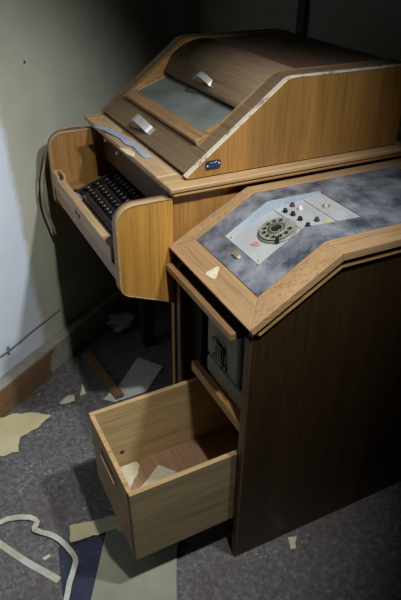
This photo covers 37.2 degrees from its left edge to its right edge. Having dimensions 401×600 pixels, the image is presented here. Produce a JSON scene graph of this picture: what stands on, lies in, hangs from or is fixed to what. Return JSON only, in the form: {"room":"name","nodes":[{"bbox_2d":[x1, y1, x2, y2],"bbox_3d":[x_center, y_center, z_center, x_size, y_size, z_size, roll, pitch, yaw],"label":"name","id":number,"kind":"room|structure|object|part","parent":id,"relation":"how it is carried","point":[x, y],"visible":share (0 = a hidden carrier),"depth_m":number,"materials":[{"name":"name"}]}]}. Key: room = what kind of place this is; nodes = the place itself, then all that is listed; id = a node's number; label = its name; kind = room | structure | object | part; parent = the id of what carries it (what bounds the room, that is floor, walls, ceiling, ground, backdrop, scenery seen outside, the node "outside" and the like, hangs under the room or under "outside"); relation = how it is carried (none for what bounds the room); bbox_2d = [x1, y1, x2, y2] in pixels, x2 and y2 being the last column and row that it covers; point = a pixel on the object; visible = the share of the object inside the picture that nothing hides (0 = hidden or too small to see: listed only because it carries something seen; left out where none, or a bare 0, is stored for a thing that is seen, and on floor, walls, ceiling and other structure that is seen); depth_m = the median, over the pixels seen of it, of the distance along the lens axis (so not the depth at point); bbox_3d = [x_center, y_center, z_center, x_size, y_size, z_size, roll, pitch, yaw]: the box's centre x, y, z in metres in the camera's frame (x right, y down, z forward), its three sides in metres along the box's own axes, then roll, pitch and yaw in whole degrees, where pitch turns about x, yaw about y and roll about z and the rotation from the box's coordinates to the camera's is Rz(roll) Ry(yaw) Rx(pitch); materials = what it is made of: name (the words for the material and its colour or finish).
{"room":"abandoned office","nodes":[
{"label":"abandoned office","id":0,"kind":"room"},
{"bbox_2d":[0,0,199,376],"bbox_3d":[-1.033,-0.482,1.000,0.101,2.700,4.425,17,36,23],"label":"wall","id":1,"kind":"structure","parent":0,"point":[78,55],"depth_m":2.07,"materials":[{"name":"white paint"}]},
{"bbox_2d":[0,308,59,356],"bbox_3d":[-1.171,0.676,1.322,0.013,0.026,2.675,17,36,23],"label":"wire","id":2,"kind":"object","parent":1,"relation":"attached to","point":[45,320],"visible":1,"depth_m":2.17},
{"bbox_2d":[0,285,138,417],"bbox_3d":[-1.004,0.648,1.635,0.054,0.113,4.325,17,36,23],"label":"baseboard","id":3,"kind":"structure","parent":1,"relation":"attached to","point":[20,381],"depth_m":2.31,"materials":[{"name":"brown wood"}]},
{"bbox_2d":[0,299,400,599],"bbox_3d":[-0.080,0.540,1.972,8.000,0.050,7.200,-15,36,-22],"label":"floor","id":4,"kind":"structure","parent":0,"point":[351,552],"depth_m":1.74,"materials":[{"name":"grey carpet"}]},
{"bbox_2d":[0,412,50,455],"bbox_3d":[-0.653,0.454,2.031,0.301,0.016,0.191,-15,36,-22],"label":"paper","id":5,"kind":"object","parent":4,"relation":"on","point":[14,426],"visible":1,"depth_m":2.06,"materials":[{"name":"beige paper"}]},
{"bbox_2d":[0,540,60,582],"bbox_3d":[-0.523,0.702,1.663,0.336,0.001,0.024,19,37,25],"label":"tape","id":6,"kind":"object","parent":4,"relation":"on","point":[18,556],"visible":1,"depth_m":1.63,"materials":[{"name":"white plastic"}]},
{"bbox_2d":[0,514,77,599],"bbox_3d":[-0.432,0.707,1.639,0.149,0.021,0.398,-25,41,-34],"label":"tape","id":7,"kind":"object","parent":4,"relation":"on","point":[35,529],"visible":1,"depth_m":1.69,"materials":[{"name":"white plastic"}]},
{"bbox_2d":[59,395,74,403],"bbox_3d":[-0.488,0.366,2.178,0.061,0.009,0.033,-15,36,-22],"label":"paper scrap","id":8,"kind":"object","parent":4,"relation":"on","point":[70,398],"visible":1,"depth_m":2.18,"materials":[{"name":"beige paper"}]},
{"bbox_2d":[59,532,105,599],"bbox_3d":[-0.320,0.751,1.590,0.131,0.003,0.292,-3,33,-6],"label":"sheet","id":9,"kind":"object","parent":4,"relation":"on","point":[88,550],"visible":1,"depth_m":1.63,"materials":[{"name":"paper"}]},
{"bbox_2d":[80,385,85,395],"bbox_3d":[-0.444,0.335,2.221,0.025,0.016,0.044,-15,36,-22],"label":"paper scrap","id":10,"kind":"object","parent":4,"relation":"on","point":[83,391],"visible":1,"depth_m":2.22,"materials":[{"name":"beige paper"}]},
{"bbox_2d":[69,516,122,541],"bbox_3d":[-0.290,0.659,1.726,0.177,0.006,0.064,-7,34,-11],"label":"paper","id":11,"kind":"object","parent":4,"relation":"on","point":[80,531],"visible":0.8,"depth_m":1.73,"materials":[{"name":"beige paper"}]},
{"bbox_2d":[83,351,123,399],"bbox_3d":[-0.376,0.285,2.294,0.034,0.018,0.300,-18,37,-27],"label":"batten","id":12,"kind":"object","parent":4,"relation":"on","point":[113,388],"visible":1,"depth_m":2.27,"materials":[{"name":"brown wood"}]},
{"bbox_2d":[106,311,135,332],"bbox_3d":[-0.339,0.091,2.552,0.118,0.067,0.117,12,35,17],"label":"crumpled paper","id":13,"kind":"object","parent":4,"relation":"on","point":[124,320],"visible":1,"depth_m":2.52,"materials":[{"name":"grey paper"}]},
{"bbox_2d":[103,357,162,401],"bbox_3d":[-0.247,0.312,2.272,0.125,0.004,0.271,14,35,19],"label":"printed sheet","id":14,"kind":"object","parent":4,"relation":"on","point":[142,373],"visible":0.96,"depth_m":2.28,"materials":[{"name":"grey paper"}]},
{"bbox_2d":[91,528,177,599],"bbox_3d":[-0.177,0.731,1.614,0.233,0.006,0.307,0,33,-1],"label":"sheet","id":15,"kind":"object","parent":4,"relation":"on","point":[120,576],"visible":0.7,"depth_m":1.60,"materials":[{"name":"white paper"}]},
{"bbox_2d":[47,28,400,384],"bbox_3d":[0.048,-0.203,2.001,0.905,1.170,0.693,-15,36,-22],"label":"desk","id":16,"kind":"object","parent":4,"relation":"on","point":[232,112],"visible":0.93,"depth_m":1.60,"materials":[{"name":"brown wood"}]},
{"bbox_2d":[40,125,85,234],"bbox_3d":[-0.450,-0.401,2.020,0.191,0.383,0.028,-13,35,-20],"label":"cord","id":17,"kind":"object","parent":16,"relation":"hanging from","point":[69,126],"visible":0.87,"depth_m":1.98,"materials":[{"name":"grey plastic"}]},
{"bbox_2d":[47,126,173,302],"bbox_3d":[-0.148,-0.297,1.811,0.453,0.306,0.650,-15,36,-22],"label":"tray","id":18,"kind":"object","parent":16,"relation":"on","point":[138,254],"depth_m":1.59,"materials":[{"name":"brown wood"}]},
{"bbox_2d":[75,170,146,238],"bbox_3d":[-0.228,-0.272,1.793,0.222,0.098,0.420,-15,36,-22],"label":"keyboard","id":19,"kind":"object","parent":16,"relation":"on","point":[104,195],"visible":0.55,"depth_m":1.83,"materials":[{"name":"plastic"}]},
{"bbox_2d":[93,126,152,157],"bbox_3d":[-0.216,-0.462,1.717,0.052,0.011,0.323,-21,39,-30],"label":"card","id":20,"kind":"object","parent":16,"relation":"on","point":[140,150],"visible":1,"depth_m":1.72,"materials":[{"name":"paper"}]},
{"bbox_2d":[120,148,134,156],"bbox_3d":[-0.198,-0.408,1.642,0.025,0.002,0.090,-15,36,-22],"label":"paper","id":21,"kind":"object","parent":16,"relation":"on","point":[128,151],"visible":1,"depth_m":1.65,"materials":[{"name":"beige paper"}]},
{"bbox_3d":[-0.214,-0.431,1.719,0.028,0.012,0.648,-15,36,-22],"label":"moulding","id":22,"kind":"part","parent":16,"relation":"part of","materials":[{"name":"brown wood"}]},
{"bbox_3d":[-0.019,-0.521,2.169,0.745,0.321,0.020,-15,36,-22],"label":"panel","id":23,"kind":"part","parent":16,"relation":"part of","materials":[{"name":"brown wood"}]},
{"bbox_3d":[-0.215,-0.071,2.316,0.045,0.602,0.045,-15,36,-22],"label":"leg","id":24,"kind":"part","parent":16,"relation":"part of","materials":[{"name":"brown wood"}]},
{"bbox_3d":[-0.034,-0.585,1.733,0.143,0.051,0.468,-15,36,-22],"label":"glass pane","id":25,"kind":"part","parent":16,"relation":"part of","materials":[{"name":"grey glass"}]},
{"bbox_2d":[102,32,400,179],"bbox_3d":[0.120,-0.624,1.786,0.670,0.225,0.653,-15,36,-22],"label":"hood","id":26,"kind":"object","parent":16,"relation":"attached to","point":[249,102],"depth_m":1.61,"materials":[{"name":"brown wood"}]},
{"bbox_3d":[0.264,-0.348,1.601,0.756,0.012,0.036,-15,36,-22],"label":"moulding","id":27,"kind":"part","parent":16,"relation":"part of","materials":[{"name":"brown wood"}]},
{"bbox_3d":[0.255,0.035,1.868,0.745,0.921,0.020,-15,36,-22],"label":"panel","id":28,"kind":"part","parent":16,"relation":"part of","materials":[{"name":"brown wood"}]},
{"bbox_2d":[89,159,400,559],"bbox_3d":[0.216,0.185,1.638,1.028,0.918,0.407,-15,36,-22],"label":"console","id":29,"kind":"object","parent":4,"relation":"on","point":[306,269],"visible":1,"depth_m":1.48,"materials":[{"name":"brown wood"}]},
{"bbox_3d":[-0.225,0.477,1.546,0.017,0.243,0.277,-15,36,-22],"label":"drawer","id":30,"kind":"part","parent":29,"relation":"part of","materials":[{"name":"brown wood"}]},
{"bbox_2d":[120,462,139,487],"bbox_3d":[-0.208,0.504,1.689,0.102,0.008,0.098,-15,36,-22],"label":"paper","id":31,"kind":"object","parent":29,"relation":"on","point":[130,471],"visible":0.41,"depth_m":1.71,"materials":[{"name":"beige paper"}]},
{"bbox_2d":[141,465,176,486],"bbox_3d":[-0.117,0.532,1.650,0.152,0.005,0.178,-15,36,-22],"label":"paper","id":32,"kind":"object","parent":29,"relation":"on","point":[161,472],"visible":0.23,"depth_m":1.70,"materials":[{"name":"beige paper"}]},
{"bbox_3d":[-0.089,0.349,1.737,0.465,0.252,0.013,-15,36,-22],"label":"drawer","id":33,"kind":"part","parent":29,"relation":"part of","materials":[{"name":"brown wood"}]},
{"bbox_3d":[-0.018,0.513,1.693,0.449,0.020,0.277,-15,36,-22],"label":"drawer","id":34,"kind":"part","parent":29,"relation":"part of","materials":[{"name":"brown wood"}]},
{"bbox_3d":[0.041,0.492,1.520,0.465,0.252,0.013,-15,36,-22],"label":"drawer","id":35,"kind":"part","parent":29,"relation":"part of","materials":[{"name":"brown wood"}]},
{"bbox_3d":[0.264,0.086,1.830,0.711,0.876,0.020,-15,36,-22],"label":"panel","id":36,"kind":"part","parent":29,"relation":"part of","materials":[{"name":"brown wood"}]},
{"bbox_3d":[-0.002,0.087,1.616,0.020,0.300,0.062,-15,36,-22],"label":"post","id":37,"kind":"part","parent":29,"relation":"part of","materials":[{"name":"brown wood"}]},
{"bbox_3d":[0.043,0.241,1.523,0.018,0.030,0.268,-15,36,-22],"label":"shelf rail","id":38,"kind":"part","parent":29,"relation":"part of","materials":[{"name":"brown wood"}]},
{"bbox_2d":[207,318,244,409],"bbox_3d":[0.150,0.122,1.499,0.233,0.213,0.204,-15,36,-22],"label":"metal box","id":39,"kind":"object","parent":29,"relation":"on","point":[225,360],"visible":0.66,"depth_m":1.46,"materials":[{"name":"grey metal"}]},
{"bbox_3d":[0.042,0.130,1.472,0.016,0.085,0.062,-15,36,-22],"label":"latch lever","id":40,"kind":"part","parent":39,"relation":"part of","materials":[{"name":"grey metal"}]},
{"bbox_3d":[0.157,-0.145,1.393,0.131,0.050,0.161,-15,36,-22],"label":"instrument panel","id":41,"kind":"part","parent":29,"relation":"part of","materials":[{"name":"grey metal"}]},
{"bbox_3d":[0.254,-0.195,1.418,0.082,0.016,0.161,-15,36,-22],"label":"button plate","id":42,"kind":"part","parent":29,"relation":"part of","materials":[{"name":"grey metal"}]},
{"bbox_3d":[0.421,0.258,1.567,0.711,0.876,0.020,-15,36,-22],"label":"panel","id":43,"kind":"part","parent":29,"relation":"part of","materials":[{"name":"brown wood"}]},
{"bbox_3d":[0.316,-0.221,1.439,0.054,0.012,0.161,-15,36,-22],"label":"plate","id":44,"kind":"part","parent":29,"relation":"part of","materials":[{"name":"grey metal"}]},
{"bbox_2d":[288,536,296,548],"bbox_3d":[0.265,0.691,1.695,0.026,0.004,0.041,-2,33,-5],"label":"paper scrap","id":45,"kind":"object","parent":4,"relation":"on","point":[292,540],"visible":1,"depth_m":1.70,"materials":[{"name":"beige paper"}]},
{"bbox_2d":[200,0,400,141],"bbox_3d":[1.615,-1.021,1.893,3.600,2.700,0.100,17,36,23],"label":"wall","id":46,"kind":"structure","parent":0,"point":[373,27],"depth_m":2.44,"materials":[{"name":"grey paint"}]},
{"bbox_2d":[295,0,307,35],"bbox_3d":[0.421,-1.337,2.356,0.035,2.700,0.029,17,36,23],"label":"trim","id":47,"kind":"structure","parent":46,"relation":"attached to","point":[302,4],"depth_m":2.45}
]}

